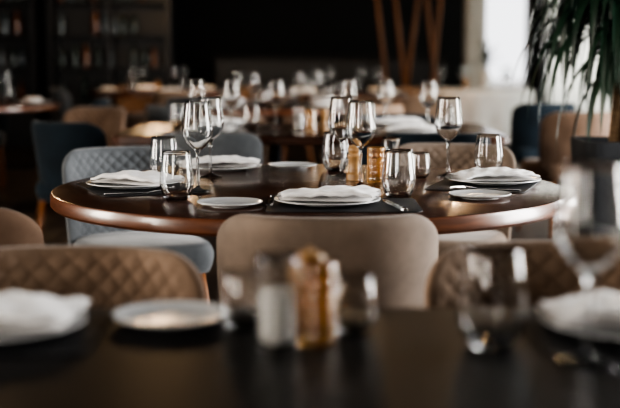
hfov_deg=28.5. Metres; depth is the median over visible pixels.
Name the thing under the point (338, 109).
wine glass
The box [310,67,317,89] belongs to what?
wine glass
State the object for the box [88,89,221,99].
round dining table
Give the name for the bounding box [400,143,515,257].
dining chair
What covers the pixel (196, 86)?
wine glass
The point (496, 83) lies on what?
ground
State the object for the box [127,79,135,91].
water tumbler
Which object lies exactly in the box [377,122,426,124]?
dinner plate
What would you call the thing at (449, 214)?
round dining table
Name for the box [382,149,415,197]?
water tumbler
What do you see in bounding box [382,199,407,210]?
knife
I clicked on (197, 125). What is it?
wine glass
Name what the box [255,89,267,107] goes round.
water tumbler
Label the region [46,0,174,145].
display cabinet
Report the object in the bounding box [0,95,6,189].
dining chair
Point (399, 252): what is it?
dining chair
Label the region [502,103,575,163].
dining chair
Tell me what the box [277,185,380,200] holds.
folded napkin
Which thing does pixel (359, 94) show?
round dining table
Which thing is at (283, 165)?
bread plate
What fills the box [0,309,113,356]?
placemat
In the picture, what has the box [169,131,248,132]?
placemat
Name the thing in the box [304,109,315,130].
candle holder
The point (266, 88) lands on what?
dining chair
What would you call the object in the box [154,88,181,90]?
folded napkin
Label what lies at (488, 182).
dinner plate
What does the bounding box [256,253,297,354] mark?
salt shaker
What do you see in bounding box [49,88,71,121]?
dining chair
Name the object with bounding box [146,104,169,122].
dining chair
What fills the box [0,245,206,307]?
dining chair
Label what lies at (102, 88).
folded napkin
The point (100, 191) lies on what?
placemat
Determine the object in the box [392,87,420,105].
dining chair
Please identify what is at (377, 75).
wine glass
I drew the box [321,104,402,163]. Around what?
dining chair
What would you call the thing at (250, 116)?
water tumbler
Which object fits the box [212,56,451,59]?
countertop
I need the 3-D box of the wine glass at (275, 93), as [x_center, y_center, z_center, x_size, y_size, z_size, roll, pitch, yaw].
[-0.180,-0.523,6.404,0.087,0.252,0.087,-2,7,-18]
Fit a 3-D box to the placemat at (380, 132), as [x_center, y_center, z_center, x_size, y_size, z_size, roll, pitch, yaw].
[0.500,-0.349,6.002,0.390,0.003,0.290,0,7,0]
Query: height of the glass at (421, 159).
0.081 m
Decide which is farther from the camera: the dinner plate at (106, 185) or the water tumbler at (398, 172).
the dinner plate at (106, 185)
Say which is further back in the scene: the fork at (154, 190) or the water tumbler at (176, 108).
the water tumbler at (176, 108)
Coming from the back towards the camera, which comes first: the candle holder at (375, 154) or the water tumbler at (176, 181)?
the candle holder at (375, 154)
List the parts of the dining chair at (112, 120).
leg, backrest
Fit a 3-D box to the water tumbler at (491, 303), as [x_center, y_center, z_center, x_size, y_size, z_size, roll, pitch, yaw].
[0.242,0.124,1.627,0.091,0.131,0.091,-4,8,-28]
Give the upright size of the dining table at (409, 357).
0.750 m
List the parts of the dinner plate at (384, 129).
plate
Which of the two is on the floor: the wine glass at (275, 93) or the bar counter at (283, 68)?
the bar counter at (283, 68)
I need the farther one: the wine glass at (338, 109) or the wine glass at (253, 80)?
the wine glass at (253, 80)
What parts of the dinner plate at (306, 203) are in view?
plate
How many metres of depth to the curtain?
16.69 m
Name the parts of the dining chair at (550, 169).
seat, leg, backrest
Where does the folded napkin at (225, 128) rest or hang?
on the dinner plate
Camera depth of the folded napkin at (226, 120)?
6.64 m
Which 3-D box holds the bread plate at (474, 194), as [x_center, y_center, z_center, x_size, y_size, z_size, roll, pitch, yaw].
[0.460,-0.024,3.312,0.168,0.014,0.168,-4,8,-32]
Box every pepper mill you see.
[297,247,324,261]
[319,108,328,129]
[346,144,362,180]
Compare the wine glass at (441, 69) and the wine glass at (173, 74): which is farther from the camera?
the wine glass at (441, 69)
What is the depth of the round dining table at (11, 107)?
9.24 m
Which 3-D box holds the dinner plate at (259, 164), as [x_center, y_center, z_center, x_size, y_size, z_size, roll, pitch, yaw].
[-0.300,-0.126,4.146,0.276,0.014,0.276,6,9,42]
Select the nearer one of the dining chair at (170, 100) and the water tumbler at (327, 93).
the water tumbler at (327, 93)
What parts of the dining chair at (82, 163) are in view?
backrest, seat, leg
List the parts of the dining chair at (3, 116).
leg, seat, leg, backrest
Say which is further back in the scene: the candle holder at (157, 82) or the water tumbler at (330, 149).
the candle holder at (157, 82)
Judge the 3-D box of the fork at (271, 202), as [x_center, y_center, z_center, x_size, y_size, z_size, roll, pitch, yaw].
[-0.098,-0.012,3.212,0.025,0.008,0.200,0,7,4]
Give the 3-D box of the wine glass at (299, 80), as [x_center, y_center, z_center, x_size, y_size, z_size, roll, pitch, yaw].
[-0.084,-0.912,9.568,0.087,0.252,0.087,1,7,5]
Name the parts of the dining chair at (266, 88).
backrest, leg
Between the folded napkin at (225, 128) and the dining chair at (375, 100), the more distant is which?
the dining chair at (375, 100)
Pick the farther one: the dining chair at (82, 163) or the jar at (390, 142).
the dining chair at (82, 163)
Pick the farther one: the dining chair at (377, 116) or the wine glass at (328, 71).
the wine glass at (328, 71)
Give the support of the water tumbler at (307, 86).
on the round dining table at (359, 94)
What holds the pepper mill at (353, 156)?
on the round dining table at (449, 214)
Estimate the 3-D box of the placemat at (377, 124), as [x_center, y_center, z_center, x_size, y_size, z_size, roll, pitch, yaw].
[0.500,-0.434,6.697,0.390,0.003,0.290,0,7,0]
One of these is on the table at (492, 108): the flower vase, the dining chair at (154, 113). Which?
the flower vase
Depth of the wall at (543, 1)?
19.72 m
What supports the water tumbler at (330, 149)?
on the round dining table at (449, 214)
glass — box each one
[0,71,10,102]
[126,67,134,91]
[138,67,145,89]
[169,67,177,85]
[179,67,187,78]
[182,101,212,192]
[188,79,204,100]
[198,97,223,177]
[220,269,258,331]
[222,81,239,130]
[232,71,242,88]
[247,72,258,104]
[267,80,283,128]
[294,71,304,103]
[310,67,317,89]
[312,72,323,101]
[325,68,332,82]
[328,97,352,177]
[336,273,376,336]
[340,80,356,99]
[346,100,375,186]
[356,67,364,91]
[373,68,381,93]
[377,79,393,127]
[413,152,430,178]
[420,81,436,124]
[435,97,461,177]
[437,66,444,88]
[458,66,465,89]
[466,66,472,87]
[501,66,508,89]
[506,66,511,88]
[555,162,619,371]
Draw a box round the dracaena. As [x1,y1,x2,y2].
[510,0,619,163]
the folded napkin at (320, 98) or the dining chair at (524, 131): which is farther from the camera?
the folded napkin at (320, 98)
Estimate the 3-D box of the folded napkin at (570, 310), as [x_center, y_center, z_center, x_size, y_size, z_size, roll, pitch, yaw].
[0.467,0.146,1.729,0.283,0.032,0.152,1,7,5]
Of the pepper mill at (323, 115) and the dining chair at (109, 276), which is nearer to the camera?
the dining chair at (109, 276)
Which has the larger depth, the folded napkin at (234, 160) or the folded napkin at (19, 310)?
the folded napkin at (234, 160)
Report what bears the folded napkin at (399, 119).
on the dinner plate at (377, 122)
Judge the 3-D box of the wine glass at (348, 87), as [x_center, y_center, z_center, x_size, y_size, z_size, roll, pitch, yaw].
[0.200,-0.523,6.404,0.087,0.252,0.087,5,9,37]
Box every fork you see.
[103,190,160,194]
[266,195,276,205]
[450,186,520,190]
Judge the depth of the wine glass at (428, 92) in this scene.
6.16 m
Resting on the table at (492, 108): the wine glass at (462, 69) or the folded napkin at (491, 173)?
the wine glass at (462, 69)
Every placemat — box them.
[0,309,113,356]
[14,102,51,103]
[77,182,194,196]
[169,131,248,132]
[227,123,242,126]
[266,198,422,212]
[375,131,437,134]
[376,123,434,126]
[425,178,540,192]
[524,309,619,356]
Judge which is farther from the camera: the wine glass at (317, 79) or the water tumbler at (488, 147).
the wine glass at (317, 79)
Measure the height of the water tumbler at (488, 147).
0.131 m
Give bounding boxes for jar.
[293,105,303,129]
[383,136,400,148]
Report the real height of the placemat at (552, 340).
0.003 m
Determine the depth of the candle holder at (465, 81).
13.32 m
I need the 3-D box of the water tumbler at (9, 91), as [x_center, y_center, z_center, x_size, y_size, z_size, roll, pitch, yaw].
[-2.425,-0.881,9.817,0.091,0.131,0.091,-2,7,-16]
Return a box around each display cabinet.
[0,0,43,146]
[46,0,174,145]
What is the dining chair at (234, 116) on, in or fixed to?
on the floor
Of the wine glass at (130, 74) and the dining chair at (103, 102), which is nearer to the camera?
the dining chair at (103, 102)
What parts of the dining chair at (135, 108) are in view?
backrest, seat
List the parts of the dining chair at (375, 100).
backrest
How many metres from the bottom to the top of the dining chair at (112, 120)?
0.787 m
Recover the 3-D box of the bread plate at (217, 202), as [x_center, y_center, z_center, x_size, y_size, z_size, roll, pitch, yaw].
[-0.205,-0.002,3.133,0.168,0.014,0.168,4,8,27]
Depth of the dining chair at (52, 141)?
6.38 m
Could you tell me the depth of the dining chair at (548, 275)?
2.29 m
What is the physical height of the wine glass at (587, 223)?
0.252 m
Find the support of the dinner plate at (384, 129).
on the placemat at (380, 132)
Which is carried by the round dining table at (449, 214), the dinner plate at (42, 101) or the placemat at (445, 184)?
the placemat at (445, 184)
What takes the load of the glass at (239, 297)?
on the dining table at (409, 357)
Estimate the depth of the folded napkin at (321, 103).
8.86 m
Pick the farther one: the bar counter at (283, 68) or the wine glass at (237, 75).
the bar counter at (283, 68)
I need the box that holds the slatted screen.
[375,0,442,87]
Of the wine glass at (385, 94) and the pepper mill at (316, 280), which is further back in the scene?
the wine glass at (385, 94)
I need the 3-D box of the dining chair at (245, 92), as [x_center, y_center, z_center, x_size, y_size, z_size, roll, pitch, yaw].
[-0.784,-0.868,13.189,0.522,0.787,0.509,-3,7,-20]
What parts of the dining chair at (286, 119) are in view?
backrest, leg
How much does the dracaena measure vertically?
1.795 m
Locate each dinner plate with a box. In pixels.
[0,310,86,341]
[15,100,49,102]
[86,178,159,188]
[193,163,261,170]
[274,195,380,206]
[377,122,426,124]
[384,129,436,132]
[448,176,540,184]
[539,308,619,339]
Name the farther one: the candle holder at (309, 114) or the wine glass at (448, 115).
the candle holder at (309, 114)
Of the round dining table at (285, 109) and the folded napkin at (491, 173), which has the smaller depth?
the folded napkin at (491, 173)
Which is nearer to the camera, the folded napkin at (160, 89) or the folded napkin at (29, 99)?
the folded napkin at (29, 99)
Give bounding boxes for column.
[463,0,485,86]
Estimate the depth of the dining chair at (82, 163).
4.49 m
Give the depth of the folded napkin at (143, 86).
13.27 m
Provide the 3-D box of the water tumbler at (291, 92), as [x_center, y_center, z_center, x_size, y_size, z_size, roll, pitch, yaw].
[-0.147,-0.861,9.652,0.091,0.131,0.091,7,10,44]
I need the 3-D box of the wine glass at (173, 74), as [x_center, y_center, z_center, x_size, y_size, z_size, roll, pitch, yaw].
[-1.402,-1.282,12.585,0.087,0.252,0.087,2,7,14]
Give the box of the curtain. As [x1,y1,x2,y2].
[544,0,611,111]
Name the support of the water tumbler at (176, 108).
on the dining table at (141, 134)
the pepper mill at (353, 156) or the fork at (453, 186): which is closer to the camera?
the fork at (453, 186)
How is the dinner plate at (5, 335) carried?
on the placemat at (78, 340)
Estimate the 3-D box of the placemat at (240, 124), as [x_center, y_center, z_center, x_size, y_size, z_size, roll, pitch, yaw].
[-0.500,-0.434,6.697,0.390,0.003,0.290,0,7,0]
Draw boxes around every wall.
[41,0,541,116]
[540,0,545,102]
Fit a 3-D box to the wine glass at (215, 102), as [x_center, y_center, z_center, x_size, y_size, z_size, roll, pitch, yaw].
[-0.315,-0.211,3.863,0.087,0.252,0.087,3,7,20]
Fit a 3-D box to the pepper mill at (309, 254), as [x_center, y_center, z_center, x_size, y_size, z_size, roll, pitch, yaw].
[0.000,0.118,1.747,0.053,0.115,0.053,-1,7,-11]
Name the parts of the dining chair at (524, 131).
seat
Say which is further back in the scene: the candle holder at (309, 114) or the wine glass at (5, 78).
the wine glass at (5, 78)
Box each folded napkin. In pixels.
[0,291,91,329]
[23,97,41,101]
[90,170,159,185]
[101,87,114,89]
[137,85,154,88]
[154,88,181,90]
[181,125,237,130]
[192,155,259,166]
[222,101,241,105]
[224,118,241,122]
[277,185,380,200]
[297,90,320,92]
[309,101,329,105]
[310,97,321,100]
[375,116,424,122]
[385,124,435,130]
[445,167,539,180]
[536,290,619,325]
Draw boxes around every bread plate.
[112,300,221,327]
[197,197,262,207]
[268,162,316,168]
[449,189,510,199]
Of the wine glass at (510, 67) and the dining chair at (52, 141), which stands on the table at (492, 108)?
the wine glass at (510, 67)
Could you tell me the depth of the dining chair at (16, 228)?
2.85 m
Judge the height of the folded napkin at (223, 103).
0.032 m
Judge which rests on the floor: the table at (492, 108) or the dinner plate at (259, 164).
the table at (492, 108)
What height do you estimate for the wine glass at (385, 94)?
0.252 m
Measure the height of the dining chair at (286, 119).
0.787 m
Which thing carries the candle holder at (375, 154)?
on the round dining table at (449, 214)
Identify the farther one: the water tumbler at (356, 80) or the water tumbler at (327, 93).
the water tumbler at (356, 80)
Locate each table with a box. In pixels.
[0,100,58,199]
[0,308,619,407]
[50,164,560,236]
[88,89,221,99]
[111,123,508,145]
[223,101,328,162]
[284,91,415,99]
[436,87,534,142]
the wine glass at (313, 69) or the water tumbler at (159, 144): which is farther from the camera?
the wine glass at (313, 69)
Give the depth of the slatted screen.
14.77 m
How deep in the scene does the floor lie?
9.49 m
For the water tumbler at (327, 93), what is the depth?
9.13 m
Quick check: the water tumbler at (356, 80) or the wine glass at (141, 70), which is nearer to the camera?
the water tumbler at (356, 80)
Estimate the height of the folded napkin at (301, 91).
0.032 m
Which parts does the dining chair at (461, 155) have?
seat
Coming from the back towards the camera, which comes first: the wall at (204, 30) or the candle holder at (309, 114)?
the wall at (204, 30)
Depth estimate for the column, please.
15.92 m
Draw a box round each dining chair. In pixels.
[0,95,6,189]
[0,207,43,246]
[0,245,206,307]
[31,120,106,232]
[36,106,125,223]
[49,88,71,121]
[62,146,213,302]
[90,98,110,106]
[116,85,154,145]
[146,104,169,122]
[154,91,205,104]
[157,133,262,163]
[166,97,189,104]
[216,214,438,307]
[223,114,267,163]
[239,86,260,101]
[250,92,312,162]
[257,87,313,162]
[320,97,391,163]
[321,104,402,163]
[362,114,434,164]
[381,133,481,145]
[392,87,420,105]
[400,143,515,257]
[403,92,443,117]
[424,240,619,307]
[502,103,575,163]
[516,111,610,238]
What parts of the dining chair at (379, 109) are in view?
backrest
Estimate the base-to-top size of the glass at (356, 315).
0.081 m
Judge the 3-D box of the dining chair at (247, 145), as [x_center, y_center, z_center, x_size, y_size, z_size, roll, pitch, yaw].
[-0.470,0.046,5.740,0.509,0.787,0.522,0,7,0]
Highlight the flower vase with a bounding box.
[470,39,501,88]
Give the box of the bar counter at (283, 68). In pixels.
[212,56,451,122]
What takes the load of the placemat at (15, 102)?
on the round dining table at (11, 107)
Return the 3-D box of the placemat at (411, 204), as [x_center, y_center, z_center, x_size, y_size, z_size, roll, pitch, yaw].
[0.085,0.002,3.144,0.390,0.003,0.290,0,7,0]
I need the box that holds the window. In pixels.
[524,0,528,87]
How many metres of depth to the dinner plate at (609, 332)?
1.68 m
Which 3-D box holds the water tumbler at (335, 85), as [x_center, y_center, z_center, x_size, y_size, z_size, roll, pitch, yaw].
[0.247,-1.121,11.766,0.091,0.131,0.091,3,8,22]
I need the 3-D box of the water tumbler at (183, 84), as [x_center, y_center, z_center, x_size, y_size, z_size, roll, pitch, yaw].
[-1.304,-1.225,12.617,0.091,0.131,0.091,-2,7,-15]
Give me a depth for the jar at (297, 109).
6.25 m
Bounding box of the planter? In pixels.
[570,136,619,163]
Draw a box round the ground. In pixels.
[491,79,523,87]
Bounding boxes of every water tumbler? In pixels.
[2,86,13,101]
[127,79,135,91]
[149,136,177,171]
[159,150,193,200]
[169,102,183,127]
[179,79,187,90]
[242,105,259,130]
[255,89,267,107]
[286,86,296,102]
[302,80,310,89]
[322,88,333,101]
[322,131,348,170]
[331,81,339,93]
[351,79,358,91]
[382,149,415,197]
[457,245,525,349]
[474,133,502,168]
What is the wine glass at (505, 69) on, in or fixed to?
on the table at (492, 108)
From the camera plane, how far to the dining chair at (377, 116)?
7.17 m
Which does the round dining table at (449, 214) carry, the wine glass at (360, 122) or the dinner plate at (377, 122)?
the wine glass at (360, 122)
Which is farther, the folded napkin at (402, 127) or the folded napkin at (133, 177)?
the folded napkin at (402, 127)
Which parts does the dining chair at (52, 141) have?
leg, seat, backrest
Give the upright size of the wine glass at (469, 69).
0.252 m
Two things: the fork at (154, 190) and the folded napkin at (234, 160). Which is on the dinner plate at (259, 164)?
the folded napkin at (234, 160)
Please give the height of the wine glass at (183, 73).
0.252 m
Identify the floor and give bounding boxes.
[0,145,560,304]
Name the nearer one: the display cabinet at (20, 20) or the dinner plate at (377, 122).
the dinner plate at (377, 122)
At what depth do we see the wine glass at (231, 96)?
6.16 m
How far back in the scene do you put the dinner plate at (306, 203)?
3.12 m
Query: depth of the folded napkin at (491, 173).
3.65 m
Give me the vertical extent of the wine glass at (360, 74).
0.252 m
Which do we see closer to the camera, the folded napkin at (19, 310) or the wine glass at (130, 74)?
the folded napkin at (19, 310)
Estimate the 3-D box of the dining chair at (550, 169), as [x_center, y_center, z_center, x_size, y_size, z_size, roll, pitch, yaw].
[1.630,-0.201,7.757,0.509,0.787,0.522,-3,7,-20]
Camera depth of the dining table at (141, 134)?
5.91 m
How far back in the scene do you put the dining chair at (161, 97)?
11.80 m
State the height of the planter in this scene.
0.790 m
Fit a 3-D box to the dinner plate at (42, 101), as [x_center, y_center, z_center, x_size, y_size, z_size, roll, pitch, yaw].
[-2.188,-0.806,9.664,0.276,0.014,0.276,0,7,0]
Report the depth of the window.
19.86 m
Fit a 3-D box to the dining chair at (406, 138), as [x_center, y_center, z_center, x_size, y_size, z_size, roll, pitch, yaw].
[0.580,0.046,5.740,0.509,0.787,0.522,0,7,0]
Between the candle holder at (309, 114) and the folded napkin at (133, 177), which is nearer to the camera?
the folded napkin at (133, 177)
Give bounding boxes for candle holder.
[155,80,159,89]
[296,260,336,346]
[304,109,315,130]
[367,146,385,183]
[463,79,467,88]
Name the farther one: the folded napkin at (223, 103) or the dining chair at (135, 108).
the dining chair at (135, 108)
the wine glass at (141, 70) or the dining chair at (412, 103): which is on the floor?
the dining chair at (412, 103)
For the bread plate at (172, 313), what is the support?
on the dining table at (409, 357)

